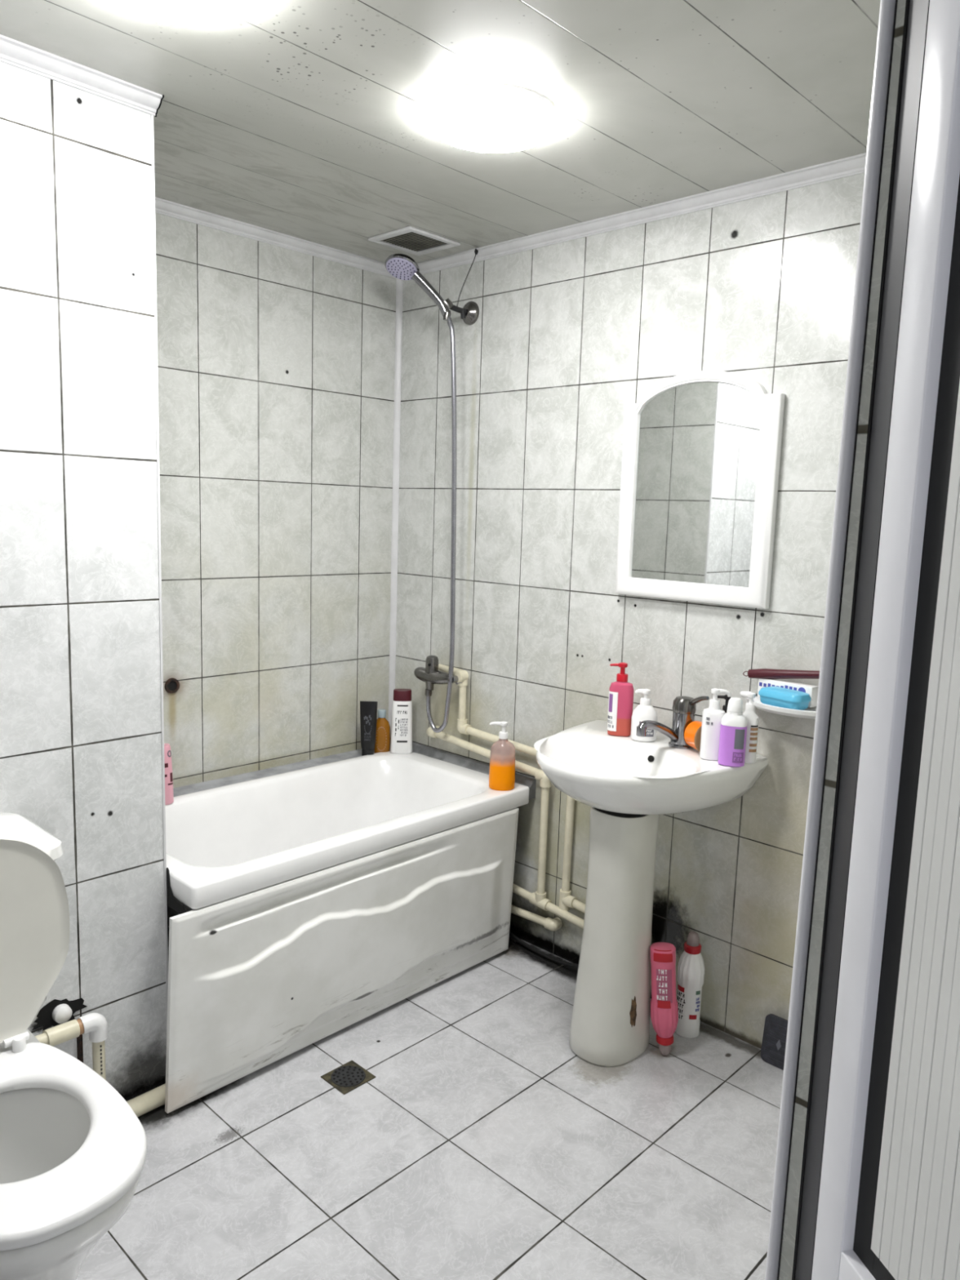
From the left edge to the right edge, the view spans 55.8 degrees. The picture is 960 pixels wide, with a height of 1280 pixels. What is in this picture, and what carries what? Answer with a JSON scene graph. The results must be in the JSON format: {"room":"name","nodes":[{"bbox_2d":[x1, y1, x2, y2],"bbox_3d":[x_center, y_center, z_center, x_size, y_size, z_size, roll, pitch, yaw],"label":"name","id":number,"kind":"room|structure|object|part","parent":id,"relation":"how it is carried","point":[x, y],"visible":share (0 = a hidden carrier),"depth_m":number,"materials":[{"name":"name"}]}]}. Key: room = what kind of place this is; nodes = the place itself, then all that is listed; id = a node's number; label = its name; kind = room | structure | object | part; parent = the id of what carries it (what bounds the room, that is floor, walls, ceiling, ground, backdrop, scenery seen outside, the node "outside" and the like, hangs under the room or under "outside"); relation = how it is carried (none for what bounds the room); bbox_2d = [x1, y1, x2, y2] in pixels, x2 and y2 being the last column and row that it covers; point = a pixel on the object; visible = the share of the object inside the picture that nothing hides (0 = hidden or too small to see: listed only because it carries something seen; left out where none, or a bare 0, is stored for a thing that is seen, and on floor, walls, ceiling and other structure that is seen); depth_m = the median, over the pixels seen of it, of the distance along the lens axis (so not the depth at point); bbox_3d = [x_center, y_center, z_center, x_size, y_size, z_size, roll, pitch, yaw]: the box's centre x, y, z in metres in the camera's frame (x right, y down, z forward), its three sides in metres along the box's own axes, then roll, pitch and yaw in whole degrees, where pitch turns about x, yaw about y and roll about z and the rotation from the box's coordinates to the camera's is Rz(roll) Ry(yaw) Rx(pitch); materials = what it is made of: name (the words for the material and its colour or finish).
{"room":"bathroom","nodes":[
{"label":"bathroom","id":0,"kind":"room"},
{"bbox_2d":[0,61,166,1101],"bbox_3d":[-1.395,-0.013,1.789,0.693,2.195,1.268,9,11,43],"label":"wall","id":1,"kind":"structure","parent":0,"point":[81,720],"depth_m":1.86,"materials":[{"name":"tile"}]},
{"bbox_2d":[31,998,87,1031],"bbox_3d":[-0.901,0.798,1.944,0.001,0.067,0.116,9,11,43],"label":"hole","id":2,"kind":"structure","parent":1,"relation":"attached to","point":[45,1014],"depth_m":1.93,"materials":[{"name":"black"}]},
{"bbox_2d":[52,1004,72,1023],"bbox_3d":[-0.892,0.799,1.935,0.026,0.038,0.038,9,11,43],"label":"plug","id":3,"kind":"object","parent":1,"relation":"attached to","point":[62,1013],"visible":0.98,"depth_m":1.93,"materials":[{"name":"white plastic"}]},
{"bbox_2d":[76,1034,83,1062],"bbox_3d":[-0.870,0.945,1.975,0.012,0.240,0.011,9,11,43],"label":"rod","id":4,"kind":"object","parent":1,"relation":"attached to","point":[79,1039],"visible":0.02,"depth_m":1.96,"materials":[{"name":"metal"}]},
{"bbox_2d":[0,34,162,115],"bbox_3d":[-1.062,-1.045,1.429,0.034,0.031,1.172,9,11,43],"label":"trim","id":5,"kind":"structure","parent":1,"relation":"attached to","point":[13,52],"depth_m":1.73,"materials":[{"name":"plastic"}]},
{"bbox_2d":[151,114,168,1022],"bbox_3d":[-0.708,-0.008,2.010,0.006,2.168,0.006,9,11,43],"label":"trim","id":6,"kind":"structure","parent":1,"relation":"attached to","point":[152,116],"depth_m":1.98,"materials":[{"name":"plastic"}]},
{"bbox_2d":[155,94,164,116],"bbox_3d":[-0.654,-1.090,1.849,0.036,0.032,0.002,9,11,43],"label":"trim","id":7,"kind":"structure","parent":1,"relation":"attached to","point":[160,104],"depth_m":1.85,"materials":[{"name":"white plastic"}]},
{"bbox_2d":[155,213,396,788],"bbox_3d":[-0.724,-0.148,2.911,0.100,2.195,1.292,9,11,43],"label":"wall","id":8,"kind":"structure","parent":0,"point":[276,365],"depth_m":2.86,"materials":[{"name":"tile"}]},
{"bbox_2d":[164,678,179,693],"bbox_3d":[-0.911,0.136,2.684,0.006,0.046,0.046,9,11,43],"label":"rusty pipe","id":9,"kind":"object","parent":8,"relation":"attached to","point":[171,685],"visible":1,"depth_m":2.68,"materials":[{"name":"metal"}]},
{"bbox_2d":[155,196,396,279],"bbox_3d":[-0.677,-1.208,2.680,0.030,0.031,1.191,9,11,43],"label":"trim","id":10,"kind":"structure","parent":8,"relation":"attached to","point":[162,206],"depth_m":2.71,"materials":[{"name":"plastic"}]},
{"bbox_2d":[173,742,391,796],"bbox_3d":[-0.701,0.471,2.888,0.110,0.078,1.189,9,11,43],"label":"trim","id":11,"kind":"structure","parent":8,"relation":"attached to","point":[197,787],"depth_m":2.91,"materials":[{"name":"grey plastic"}]},
{"bbox_2d":[360,701,377,755],"bbox_3d":[-0.388,0.308,3.150,0.059,0.193,0.039,0,8,-14],"label":"tube","id":12,"kind":"object","parent":11,"relation":"on","point":[368,709],"visible":1,"depth_m":3.14,"materials":[{"name":"black plastic"}]},
{"bbox_2d":[374,709,390,753],"bbox_3d":[-0.347,0.322,3.195,0.062,0.155,0.041,1,8,-6],"label":"bottle","id":13,"kind":"object","parent":11,"relation":"on","point":[383,727],"visible":0.94,"depth_m":3.18,"materials":[{"name":"orange plastic"}]},
{"bbox_2d":[388,278,403,737],"bbox_3d":[-0.301,-0.443,3.221,0.016,1.620,0.016,9,11,43],"label":"trim","id":14,"kind":"structure","parent":8,"relation":"attached to","point":[399,285],"depth_m":3.21,"materials":[{"name":"plastic"}]},
{"bbox_2d":[76,936,783,1279],"bbox_3d":[0.028,1.239,1.455,3.500,0.100,2.560,9,11,43],"label":"floor","id":15,"kind":"structure","parent":0,"point":[480,1145],"depth_m":1.95,"materials":[{"name":"tile"}]},
{"bbox_2d":[0,812,146,1279],"bbox_3d":[-0.808,0.752,1.484,0.742,0.803,0.398,9,11,43],"label":"toilet","id":16,"kind":"object","parent":15,"relation":"on","point":[73,1151],"visible":1,"depth_m":1.52,"materials":[{"name":"white ceramic"}]},
{"bbox_3d":[-0.978,0.382,1.607,0.240,0.048,0.398,9,11,43],"label":"cistern lid","id":17,"kind":"part","parent":16,"relation":"part of","materials":[{"name":"white ceramic"}]},
{"bbox_3d":[-0.882,0.524,1.530,0.042,0.369,0.368,9,11,43],"label":"lid","id":18,"kind":"part","parent":16,"relation":"part of","materials":[{"name":"plastic"}]},
{"bbox_3d":[-0.735,0.965,1.436,0.508,0.399,0.290,9,11,43],"label":"bowl","id":19,"kind":"part","parent":16,"relation":"part of","materials":[{"name":"white ceramic"}]},
{"bbox_3d":[-0.707,0.759,1.387,0.463,0.021,0.304,9,11,43],"label":"seat","id":20,"kind":"part","parent":16,"relation":"part of","materials":[{"name":"white plastic"}]},
{"bbox_2d":[126,1083,165,1117],"bbox_3d":[-0.745,1.053,2.082,0.041,0.042,0.300,9,11,42],"label":"pipe","id":21,"kind":"object","parent":15,"relation":"on","point":[153,1099],"visible":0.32,"depth_m":2.05,"materials":[{"name":"beige plastic"}]},
{"bbox_2d":[35,1013,107,1079],"bbox_3d":[-0.896,0.946,1.897,0.039,0.282,0.262,9,11,43],"label":"supply pipe","id":22,"kind":"object","parent":21,"relation":"attached to","point":[94,1024],"visible":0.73,"depth_m":1.93,"materials":[{"name":"beige plastic"}]},
{"bbox_2d":[164,751,528,1113],"bbox_3d":[-0.487,0.735,2.646,0.635,0.534,1.216,9,11,43],"label":"bathtub","id":23,"kind":"object","parent":15,"relation":"on","point":[317,900],"visible":1,"depth_m":2.43,"materials":[{"name":"plastic"}]},
{"bbox_2d":[164,743,173,804],"bbox_3d":[-0.913,0.383,2.571,0.080,0.172,0.042,-3,9,-32],"label":"bottle","id":24,"kind":"object","parent":23,"relation":"on","point":[169,797],"visible":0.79,"depth_m":2.57,"materials":[{"name":"pink plastic"}]},
{"bbox_2d":[166,867,186,914],"bbox_3d":[-0.688,0.575,2.060,0.096,0.091,0.004,9,11,43],"label":"crumbled sealant","id":25,"kind":"object","parent":23,"relation":"attached to","point":[172,902],"visible":0.92,"depth_m":2.08,"materials":[{"name":"black"}]},
{"bbox_2d":[390,688,412,754],"bbox_3d":[-0.274,0.285,3.176,0.077,0.225,0.046,1,8,-5],"label":"shampoo bottle","id":26,"kind":"object","parent":23,"relation":"on","point":[402,711],"visible":1,"depth_m":3.16,"materials":[{"name":"white plastic"}]},
{"bbox_2d":[488,721,515,791],"bbox_3d":[0.069,0.355,2.805,0.086,0.210,0.074,2,8,2],"label":"soap dispenser","id":27,"kind":"object","parent":23,"relation":"on","point":[502,757],"visible":1,"depth_m":2.78,"materials":[{"name":"orange plastic"}]},
{"bbox_2d":[320,1060,375,1094],"bbox_3d":[-0.322,1.068,2.217,0.094,0.005,0.098,9,11,43],"label":"floor drain","id":28,"kind":"object","parent":15,"relation":"on","point":[349,1076],"visible":1,"depth_m":2.21,"materials":[{"name":"grey metal"}]},
{"bbox_2d":[509,930,578,968],"bbox_3d":[0.220,0.952,2.824,0.525,0.090,0.026,10,11,44],"label":"hose","id":29,"kind":"object","parent":15,"relation":"on","point":[513,936],"visible":0.5,"depth_m":2.84,"materials":[{"name":"rubber"}]},
{"bbox_2d":[568,806,659,1066],"bbox_3d":[0.350,0.743,2.350,0.182,0.655,0.223,9,11,43],"label":"pedestal","id":30,"kind":"object","parent":15,"relation":"on","point":[610,1024],"visible":0.83,"depth_m":2.29,"materials":[{"name":"ceramic"}]},
{"bbox_2d":[533,720,768,814],"bbox_3d":[0.373,0.360,2.327,0.536,0.153,0.491,9,11,43],"label":"washbasin","id":31,"kind":"object","parent":30,"relation":"on","point":[596,768],"visible":0.94,"depth_m":2.23,"materials":[{"name":"white ceramic"}]},
{"bbox_2d":[607,662,634,736],"bbox_3d":[0.385,0.161,2.479,0.069,0.200,0.054,3,8,9],"label":"wash bottle","id":32,"kind":"object","parent":31,"relation":"on","point":[620,700],"visible":1,"depth_m":2.46,"materials":[{"name":"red plastic"}]},
{"bbox_3d":[0.356,0.171,2.464,0.003,0.050,0.012,-5,11,-41],"label":"label panel","id":33,"kind":"part","parent":32,"relation":"part of","materials":[{"name":"paper"}]},
{"bbox_2d":[631,688,657,742],"bbox_3d":[0.442,0.200,2.430,0.069,0.139,0.058,3,8,5],"label":"soap pump bottle","id":34,"kind":"object","parent":31,"relation":"on","point":[644,711],"visible":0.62,"depth_m":2.41,"materials":[{"name":"white plastic"}]},
{"bbox_2d":[635,696,709,749],"bbox_3d":[0.483,0.208,2.350,0.182,0.151,0.118,1,8,-6],"label":"tap","id":35,"kind":"object","parent":31,"relation":"on","point":[684,708],"visible":0.95,"depth_m":2.35,"materials":[{"name":"silver metal"}]},
{"bbox_3d":[0.463,0.239,2.336,0.154,0.075,0.026,-4,10,-34],"label":"spout","id":36,"kind":"part","parent":35,"relation":"part of","materials":[{"name":"silver metal"}]},
{"bbox_2d":[684,720,702,751],"bbox_3d":[0.569,0.247,2.334,0.081,0.081,0.054,-2,9,-24],"label":"cup","id":37,"kind":"object","parent":31,"relation":"on","point":[692,734],"visible":0.41,"depth_m":2.31,"materials":[{"name":"plastic"}]},
{"bbox_2d":[699,688,731,760],"bbox_3d":[0.588,0.209,2.259,0.067,0.178,0.047,3,8,8],"label":"lotion bottle","id":38,"kind":"object","parent":31,"relation":"on","point":[712,716],"visible":0.97,"depth_m":2.25,"materials":[{"name":"white plastic"}]},
{"bbox_2d":[717,694,730,713],"bbox_3d":[0.630,0.213,2.355,0.048,0.146,0.028,4,8,15],"label":"pump bottle","id":39,"kind":"object","parent":31,"relation":"on","point":[726,697],"visible":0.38,"depth_m":2.34,"materials":[{"name":"black plastic"}]},
{"bbox_2d":[717,697,746,767],"bbox_3d":[0.618,0.223,2.210,0.063,0.165,0.054,5,8,19],"label":"bottle","id":40,"kind":"object","parent":31,"relation":"on","point":[733,727],"visible":1,"depth_m":2.19,"materials":[{"name":"purple plastic"}]},
{"bbox_3d":[0.626,0.239,2.185,0.022,0.049,0.007,5,8,19],"label":"label panel","id":41,"kind":"part","parent":40,"relation":"part of","materials":[{"name":"grey paper"}]},
{"bbox_2d":[740,691,759,763],"bbox_3d":[0.663,0.215,2.240,0.049,0.177,0.039,5,9,23],"label":"spray bottle","id":42,"kind":"object","parent":31,"relation":"on","point":[753,718],"visible":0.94,"depth_m":2.22,"materials":[{"name":"white plastic"}]},
{"bbox_2d":[649,942,678,1055],"bbox_3d":[0.473,0.931,2.342,0.084,0.291,0.068,4,8,17],"label":"bottle","id":43,"kind":"object","parent":15,"relation":"on","point":[664,1002],"visible":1,"depth_m":2.32,"materials":[{"name":"pink plastic"}]},
{"bbox_2d":[675,931,705,1038],"bbox_3d":[0.566,0.922,2.438,0.071,0.289,0.064,4,8,14],"label":"bottle","id":44,"kind":"object","parent":15,"relation":"on","point":[691,967],"visible":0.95,"depth_m":2.42,"materials":[{"name":"white plastic"}]},
{"bbox_2d":[760,1013,787,1070],"bbox_3d":[0.766,1.029,2.314,0.090,0.125,0.024,9,11,43],"label":"pad","id":45,"kind":"object","parent":15,"relation":"on","point":[775,1032],"visible":0.61,"depth_m":2.32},
{"bbox_2d":[0,0,879,262],"bbox_3d":[-0.278,-1.085,1.496,2.450,0.080,2.560,9,11,43],"label":"ceiling","id":46,"kind":"structure","parent":0,"point":[303,119],"depth_m":1.79,"materials":[{"name":"white plastic"}]},
{"bbox_2d":[106,0,253,26],"bbox_3d":[-0.482,-1.015,1.387,0.275,0.041,0.275,9,11,43],"label":"ceiling lamp","id":47,"kind":"object","parent":46,"relation":"attached to","point":[175,12],"visible":1,"depth_m":1.45,"materials":[{"name":"white plastic"}]},
{"bbox_2d":[368,226,460,255],"bbox_3d":[-0.200,-1.216,2.765,0.190,0.008,0.210,9,11,43],"label":"ceiling vent","id":48,"kind":"object","parent":46,"relation":"in","point":[409,239],"visible":1,"depth_m":2.76,"materials":[{"name":"plastic"}]},
{"bbox_2d":[425,83,558,152],"bbox_3d":[0.024,-1.067,1.877,0.275,0.041,0.275,9,11,43],"label":"ceiling lamp","id":49,"kind":"object","parent":46,"relation":"attached to","point":[484,117],"visible":1,"depth_m":1.82,"materials":[{"name":"white plastic"}]},
{"bbox_2d":[395,173,864,1048],"bbox_3d":[0.508,-0.060,2.565,2.170,2.195,0.100,9,11,43],"label":"wall","id":50,"kind":"structure","parent":0,"point":[565,335],"depth_m":2.56,"materials":[{"name":"tile"}]},
{"bbox_2d":[413,655,462,690],"bbox_3d":[-0.140,0.111,3.049,0.193,0.116,0.071,9,11,43],"label":"mixer","id":51,"kind":"object","parent":50,"relation":"attached to","point":[430,674],"visible":0.98,"depth_m":3.03,"materials":[{"name":"silver metal"}]},
{"bbox_2d":[425,680,434,690],"bbox_3d":[-0.169,0.152,3.054,0.032,0.032,0.032,9,11,43],"label":"outlet","id":52,"kind":"object","parent":51,"relation":"attached to","point":[429,684],"depth_m":3.04,"materials":[{"name":"silver metal"}]},
{"bbox_2d":[442,297,479,324],"bbox_3d":[-0.071,-1.042,2.859,0.072,0.072,0.123,9,11,43],"label":"bracket","id":53,"kind":"object","parent":50,"relation":"attached to","point":[469,313],"visible":0.99,"depth_m":2.88,"materials":[{"name":"silver metal"}]},
{"bbox_2d":[384,253,448,316],"bbox_3d":[-0.197,-1.098,2.803,0.202,0.175,0.101,3,8,10],"label":"shower","id":54,"kind":"object","parent":53,"relation":"attached to","point":[401,266],"visible":1,"depth_m":2.80,"materials":[{"name":"silver metal"}]},
{"bbox_3d":[-0.242,-1.147,2.802,0.099,0.045,0.092,9,11,43],"label":"nozzle plate","id":55,"kind":"part","parent":54,"relation":"part of","materials":[{"name":"plastic"}]},
{"bbox_3d":[-0.153,-1.078,2.823,0.124,0.133,0.031,1,8,-9],"label":"handle","id":56,"kind":"part","parent":54,"relation":"part of","materials":[{"name":"silver metal"}]},
{"bbox_2d":[425,309,456,733],"bbox_3d":[-0.126,-0.360,2.941,0.118,1.361,0.044,9,11,43],"label":"shower hose","id":57,"kind":"object","parent":54,"relation":"hanging from","point":[446,317],"visible":1,"depth_m":2.92,"materials":[{"name":"metal"}]},
{"bbox_3d":[-0.068,-1.038,2.867,0.070,0.038,0.020,-5,10,-39],"label":"arm","id":58,"kind":"part","parent":53,"relation":"part of","materials":[{"name":"metal"}]},
{"bbox_2d":[412,742,536,799],"bbox_3d":[-0.049,0.435,3.058,0.589,0.066,0.038,9,11,43],"label":"trim","id":59,"kind":"structure","parent":50,"relation":"attached to","point":[524,780],"depth_m":3.06,"materials":[{"name":"grey plastic"}]},
{"bbox_2d":[426,725,584,928],"bbox_3d":[0.111,0.595,2.909,0.819,0.501,0.050,9,11,43],"label":"pipe","id":60,"kind":"object","parent":50,"relation":"attached to","point":[538,898],"visible":0.79,"depth_m":2.82,"materials":[{"name":"beige plastic"}]},
{"bbox_2d":[453,670,585,912],"bbox_3d":[0.165,0.476,2.845,0.682,0.683,0.042,9,11,42],"label":"pipe","id":61,"kind":"object","parent":50,"relation":"attached to","point":[566,901],"visible":0.77,"depth_m":2.78,"materials":[{"name":"beige plastic"}]},
{"bbox_2d":[438,663,462,674],"bbox_3d":[-0.102,0.101,3.074,0.111,0.025,0.022,9,11,43],"label":"pipe stub","id":62,"kind":"object","parent":61,"relation":"attached to","point":[443,668],"visible":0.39,"depth_m":3.08,"materials":[{"name":"beige plastic"}]},
{"bbox_2d":[511,905,562,931],"bbox_3d":[0.151,0.878,2.903,0.257,0.036,0.042,9,11,43],"label":"pipe","id":63,"kind":"object","parent":50,"relation":"attached to","point":[551,924],"visible":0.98,"depth_m":2.85,"materials":[{"name":"beige plastic"}]},
{"bbox_2d":[417,152,866,274],"bbox_3d":[0.494,-1.127,2.371,2.159,0.031,0.030,9,11,43],"label":"trim","id":64,"kind":"structure","parent":50,"relation":"attached to","point":[853,165],"depth_m":2.38,"materials":[{"name":"plastic"}]},
{"bbox_2d":[457,248,478,306],"bbox_3d":[-0.040,-1.137,2.846,0.064,0.171,0.012,3,8,11],"label":"hanging wire","id":65,"kind":"object","parent":64,"relation":"hanging from","point":[476,251],"visible":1,"depth_m":2.84,"materials":[{"name":"black rubber"}]},
{"bbox_2d":[614,370,785,608],"bbox_3d":[0.562,-0.400,2.384,0.456,0.595,0.029,9,11,43],"label":"wall mirror","id":66,"kind":"object","parent":50,"relation":"attached to","point":[701,461],"visible":1,"depth_m":2.36,"materials":[{"name":"white plastic"}]},
{"bbox_2d":[631,382,761,586],"bbox_3d":[0.561,-0.410,2.381,0.360,0.517,0.002,9,11,43],"label":"mirror glass","id":67,"kind":"object","parent":66,"relation":"attached to","point":[696,446],"depth_m":2.37,"materials":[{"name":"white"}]},
{"bbox_2d":[745,693,816,719],"bbox_3d":[0.752,0.170,2.203,0.270,0.045,0.118,9,11,43],"label":"soap shelf","id":68,"kind":"object","parent":50,"relation":"attached to","point":[809,713],"visible":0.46,"depth_m":2.16,"materials":[{"name":"white plastic"}]},
{"bbox_2d":[758,686,811,710],"bbox_3d":[0.736,0.141,2.192,0.066,0.042,0.120,-4,10,-36],"label":"soap box","id":69,"kind":"object","parent":68,"relation":"on","point":[777,696],"visible":0.98,"depth_m":2.16,"materials":[{"name":"blue plastic"}]},
{"bbox_3d":[0.736,0.130,2.190,0.066,0.019,0.120,-4,10,-36],"label":"lid","id":70,"kind":"part","parent":69,"relation":"part of","materials":[{"name":"blue plastic"}]},
{"bbox_2d":[757,678,817,707],"bbox_3d":[0.759,0.128,2.236,0.035,0.050,0.148,-5,10,-39],"label":"box","id":71,"kind":"object","parent":68,"relation":"on","point":[812,690],"visible":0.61,"depth_m":2.21,"materials":[{"name":"white cardboard"}]},
{"bbox_2d":[742,668,819,679],"bbox_3d":[0.781,0.085,2.206,0.303,0.059,0.040,9,11,43],"label":"hairbrush","id":72,"kind":"object","parent":71,"relation":"on","point":[763,673],"visible":0.44,"depth_m":2.23,"materials":[{"name":"red plastic"}]},
{"bbox_2d":[778,0,906,1279],"bbox_3d":[0.466,0.169,0.918,0.090,2.195,2.360,9,11,43],"label":"wall","id":73,"kind":"structure","parent":0,"point":[815,943],"depth_m":0.77,"materials":[{"name":"pvc panels"}]},
{"bbox_2d":[764,0,895,1279],"bbox_3d":[0.290,0.217,0.804,0.022,2.120,0.011,9,11,43],"label":"trim","id":74,"kind":"structure","parent":73,"relation":"attached to","point":[886,11],"depth_m":0.77,"materials":[{"name":"white plastic"}]},
{"bbox_2d":[777,0,897,1279],"bbox_3d":[0.296,0.218,0.801,0.012,2.120,0.002,9,11,43],"label":"trim","id":75,"kind":"structure","parent":73,"relation":"attached to","point":[895,7],"depth_m":0.77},
{"bbox_2d":[791,0,909,1279],"bbox_3d":[0.304,0.229,0.795,0.002,2.100,0.001,9,11,43],"label":"trim","id":76,"kind":"structure","parent":73,"relation":"attached to","point":[907,3],"depth_m":0.76,"materials":[{"name":"black rubber"}]},
{"bbox_2d":[794,0,929,1279],"bbox_3d":[0.298,0.227,0.734,0.020,2.080,0.119,4,8,17],"label":"door frame","id":77,"kind":"structure","parent":73,"relation":"in","point":[918,10],"depth_m":0.70,"materials":[{"name":"white plastic"}]},
{"bbox_2d":[811,0,959,1279],"bbox_3d":[0.380,0.291,0.298,0.050,2.040,0.800,0,8,-12],"label":"door","id":78,"kind":"structure","parent":73,"relation":"in","point":[889,1202],"depth_m":0.61,"materials":[{"name":"white plastic"}]},
{"bbox_3d":[0.378,0.290,0.305,0.031,1.924,0.683,0,8,-12],"label":"infill panel","id":79,"kind":"part","parent":78,"relation":"part of","materials":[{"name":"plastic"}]}
]}

